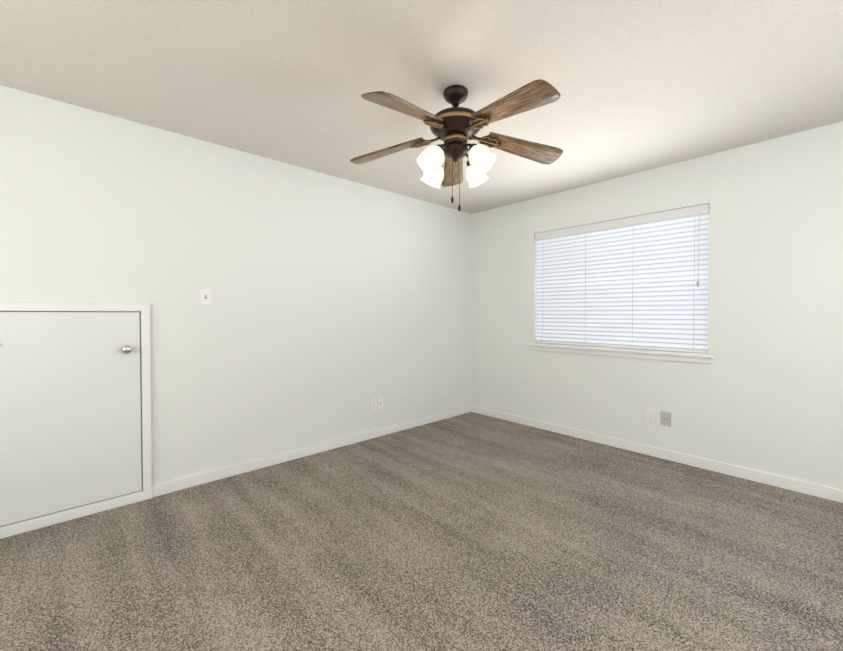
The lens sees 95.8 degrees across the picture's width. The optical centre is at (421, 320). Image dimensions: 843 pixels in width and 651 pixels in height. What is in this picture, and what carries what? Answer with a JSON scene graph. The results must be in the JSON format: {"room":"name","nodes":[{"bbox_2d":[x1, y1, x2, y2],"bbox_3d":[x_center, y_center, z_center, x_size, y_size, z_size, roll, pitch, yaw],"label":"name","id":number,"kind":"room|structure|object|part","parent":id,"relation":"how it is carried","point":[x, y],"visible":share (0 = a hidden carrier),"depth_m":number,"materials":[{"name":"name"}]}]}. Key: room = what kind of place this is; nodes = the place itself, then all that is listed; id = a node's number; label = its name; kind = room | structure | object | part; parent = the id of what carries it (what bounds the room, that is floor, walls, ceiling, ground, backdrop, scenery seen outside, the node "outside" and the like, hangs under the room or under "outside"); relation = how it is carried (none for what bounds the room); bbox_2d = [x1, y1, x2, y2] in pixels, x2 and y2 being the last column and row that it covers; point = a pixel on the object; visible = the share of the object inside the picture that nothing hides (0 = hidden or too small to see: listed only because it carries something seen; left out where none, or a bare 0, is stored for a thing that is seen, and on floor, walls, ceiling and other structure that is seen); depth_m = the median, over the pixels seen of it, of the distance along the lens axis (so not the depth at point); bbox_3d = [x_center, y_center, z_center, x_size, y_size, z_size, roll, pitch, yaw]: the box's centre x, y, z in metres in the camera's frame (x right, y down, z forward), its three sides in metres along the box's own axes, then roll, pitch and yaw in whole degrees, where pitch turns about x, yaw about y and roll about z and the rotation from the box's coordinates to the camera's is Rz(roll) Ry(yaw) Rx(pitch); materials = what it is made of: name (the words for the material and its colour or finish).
{"room":"empty bedroom","nodes":[
{"label":"empty bedroom","id":0,"kind":"room"},
{"bbox_2d":[0,85,471,520],"bbox_3d":[-1.264,-0.059,3.060,5.000,2.440,0.120,-1,1,-43],"label":"wall","id":1,"kind":"structure","parent":0,"point":[333,309],"depth_m":2.87,"materials":[{"name":"paint"}]},
{"bbox_2d":[0,302,151,538],"bbox_3d":[-2.030,0.538,2.236,0.732,1.276,0.074,-1,1,-43],"label":"door frame","id":2,"kind":"structure","parent":1,"relation":"in","point":[46,520],"depth_m":2.37,"materials":[{"name":"white wood"}]},
{"bbox_2d":[0,312,141,525],"bbox_3d":[-2.050,0.531,2.257,0.625,1.156,0.008,-1,1,-43],"label":"access door","id":3,"kind":"structure","parent":2,"relation":"attached to","point":[70,412],"depth_m":2.23,"materials":[{"name":"white wood"}]},
{"bbox_3d":[-1.847,0.183,2.389,0.054,0.054,0.062,-1,1,-43],"label":"knob","id":4,"kind":"part","parent":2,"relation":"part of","materials":[{"name":"silver metal"}]},
{"bbox_2d":[200,288,210,304],"bbox_3d":[-1.536,-0.167,2.715,0.072,0.116,0.018,-1,1,-43],"label":"switch plate","id":5,"kind":"object","parent":1,"relation":"attached to","point":[205,296],"visible":1,"depth_m":2.72,"materials":[{"name":"white plastic"}]},
{"bbox_2d":[152,405,471,496],"bbox_3d":[-0.586,1.112,3.611,3.242,0.082,0.014,-1,1,-43],"label":"baseboard","id":6,"kind":"structure","parent":1,"relation":"attached to","point":[174,485],"depth_m":3.14,"materials":[{"name":"white wood"}]},
{"bbox_2d":[371,398,376,410],"bbox_3d":[-0.465,0.824,3.720,0.072,0.116,0.009,-1,1,-43],"label":"electrical outlet","id":7,"kind":"object","parent":1,"relation":"attached to","point":[373,404],"visible":1,"depth_m":3.72,"materials":[{"name":"white plastic"}]},
{"bbox_2d":[377,397,382,408],"bbox_3d":[-0.403,0.823,3.771,0.072,0.116,0.016,-1,1,-43],"label":"electrical outlet","id":8,"kind":"object","parent":1,"relation":"attached to","point":[380,403],"visible":1,"depth_m":3.77,"materials":[{"name":"white plastic"}]},
{"bbox_2d":[0,412,842,650],"bbox_3d":[0.230,1.238,1.453,5.240,0.100,4.540,-1,1,-43],"label":"floor","id":9,"kind":"structure","parent":0,"point":[471,531],"depth_m":1.88,"materials":[{"name":"carpet"}]},
{"bbox_2d":[0,0,842,213],"bbox_3d":[0.230,-1.301,1.411,5.240,0.100,4.540,-1,1,-43],"label":"ceiling","id":10,"kind":"structure","parent":0,"point":[641,85],"depth_m":1.95,"materials":[{"name":"paint"}]},
{"bbox_2d":[350,79,562,211],"bbox_3d":[0.184,-0.921,2.079,1.242,0.680,1.246,-1,1,-43],"label":"ceiling fan","id":11,"kind":"object","parent":10,"relation":"hanging from","point":[455,128],"visible":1,"depth_m":2.03,"materials":[{"name":"brown wood"}]},
{"bbox_3d":[-0.201,-1.001,2.260,0.470,0.006,0.155,-8,10,21],"label":"blade","id":12,"kind":"part","parent":11,"relation":"part of","materials":[{"name":"brown wood"}]},
{"label":"blade","id":13,"kind":"part","parent":11,"relation":"part of","materials":[{"name":"brown wood"}]},
{"label":"blade","id":14,"kind":"part","parent":11,"relation":"part of","materials":[{"name":"brown wood"}]},
{"bbox_3d":[0.189,-1.068,2.110,0.280,0.387,0.280,-1,1,-43],"label":"motor","id":15,"kind":"part","parent":11,"relation":"part of","materials":[{"name":"brown metal"}]},
{"bbox_3d":[0.184,-0.779,2.037,0.048,0.397,0.048,-1,1,-43],"label":"pull chain","id":16,"kind":"part","parent":11,"relation":"part of","materials":[{"name":"brown metal"}]},
{"bbox_3d":[0.416,-0.992,1.761,0.155,0.006,0.470,14,1,-34],"label":"blade","id":17,"kind":"part","parent":11,"relation":"part of","materials":[{"name":"brown wood"}]},
{"bbox_3d":[0.592,-1.000,2.219,0.470,0.006,0.155,8,-13,-15],"label":"blade","id":18,"kind":"part","parent":11,"relation":"part of","materials":[{"name":"brown wood"}]},
{"bbox_2d":[471,121,842,489],"bbox_3d":[2.116,-0.060,3.162,0.120,2.440,4.540,-1,1,-43],"label":"wall","id":19,"kind":"structure","parent":0,"point":[763,392],"depth_m":2.87,"materials":[{"name":"paint"}]},
{"bbox_2d":[542,212,700,350],"bbox_3d":[1.753,-0.332,3.546,0.126,1.170,1.515,-1,1,-43],"label":"window","id":20,"kind":"structure","parent":19,"relation":"in","point":[697,283],"depth_m":3.04,"materials":[{"name":"white plastic"}]},
{"bbox_2d":[535,204,709,352],"bbox_3d":[1.740,-0.332,3.535,0.064,1.164,1.503,-1,1,-43],"label":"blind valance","id":21,"kind":"object","parent":20,"relation":"attached to","point":[703,209],"visible":0.81,"depth_m":3.38,"materials":[{"name":"white plastic"}]},
{"bbox_2d":[536,214,709,349],"bbox_3d":[1.741,-0.305,3.536,0.026,1.072,1.503,-1,1,-43],"label":"window blind","id":22,"kind":"object","parent":20,"relation":"attached to","point":[653,263],"visible":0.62,"depth_m":3.41,"materials":[{"name":"white plastic"}]},
{"bbox_2d":[528,343,714,363],"bbox_3d":[1.723,0.289,3.529,0.112,0.073,1.605,-1,1,-43],"label":"window sill","id":23,"kind":"structure","parent":19,"relation":"attached to","point":[662,355],"depth_m":3.35,"materials":[{"name":"white wood"}]},
{"bbox_2d":[646,409,655,423],"bbox_3d":[1.957,0.820,3.254,0.009,0.116,0.072,-1,1,-43],"label":"outlet","id":24,"kind":"object","parent":19,"relation":"attached to","point":[650,416],"visible":1,"depth_m":3.25,"materials":[{"name":"white plastic"}]},
{"bbox_2d":[472,405,842,502],"bbox_3d":[2.054,1.119,3.151,0.014,0.082,4.260,-1,1,-43],"label":"baseboard","id":25,"kind":"structure","parent":19,"relation":"attached to","point":[796,485],"depth_m":3.06,"materials":[{"name":"white wood"}]},
{"bbox_2d":[661,411,670,426],"bbox_3d":[2.029,0.822,3.170,0.016,0.116,0.072,-1,1,-43],"label":"outlet","id":26,"kind":"object","parent":19,"relation":"attached to","point":[665,418],"visible":1,"depth_m":3.17,"materials":[{"name":"grey plastic"}]}
]}

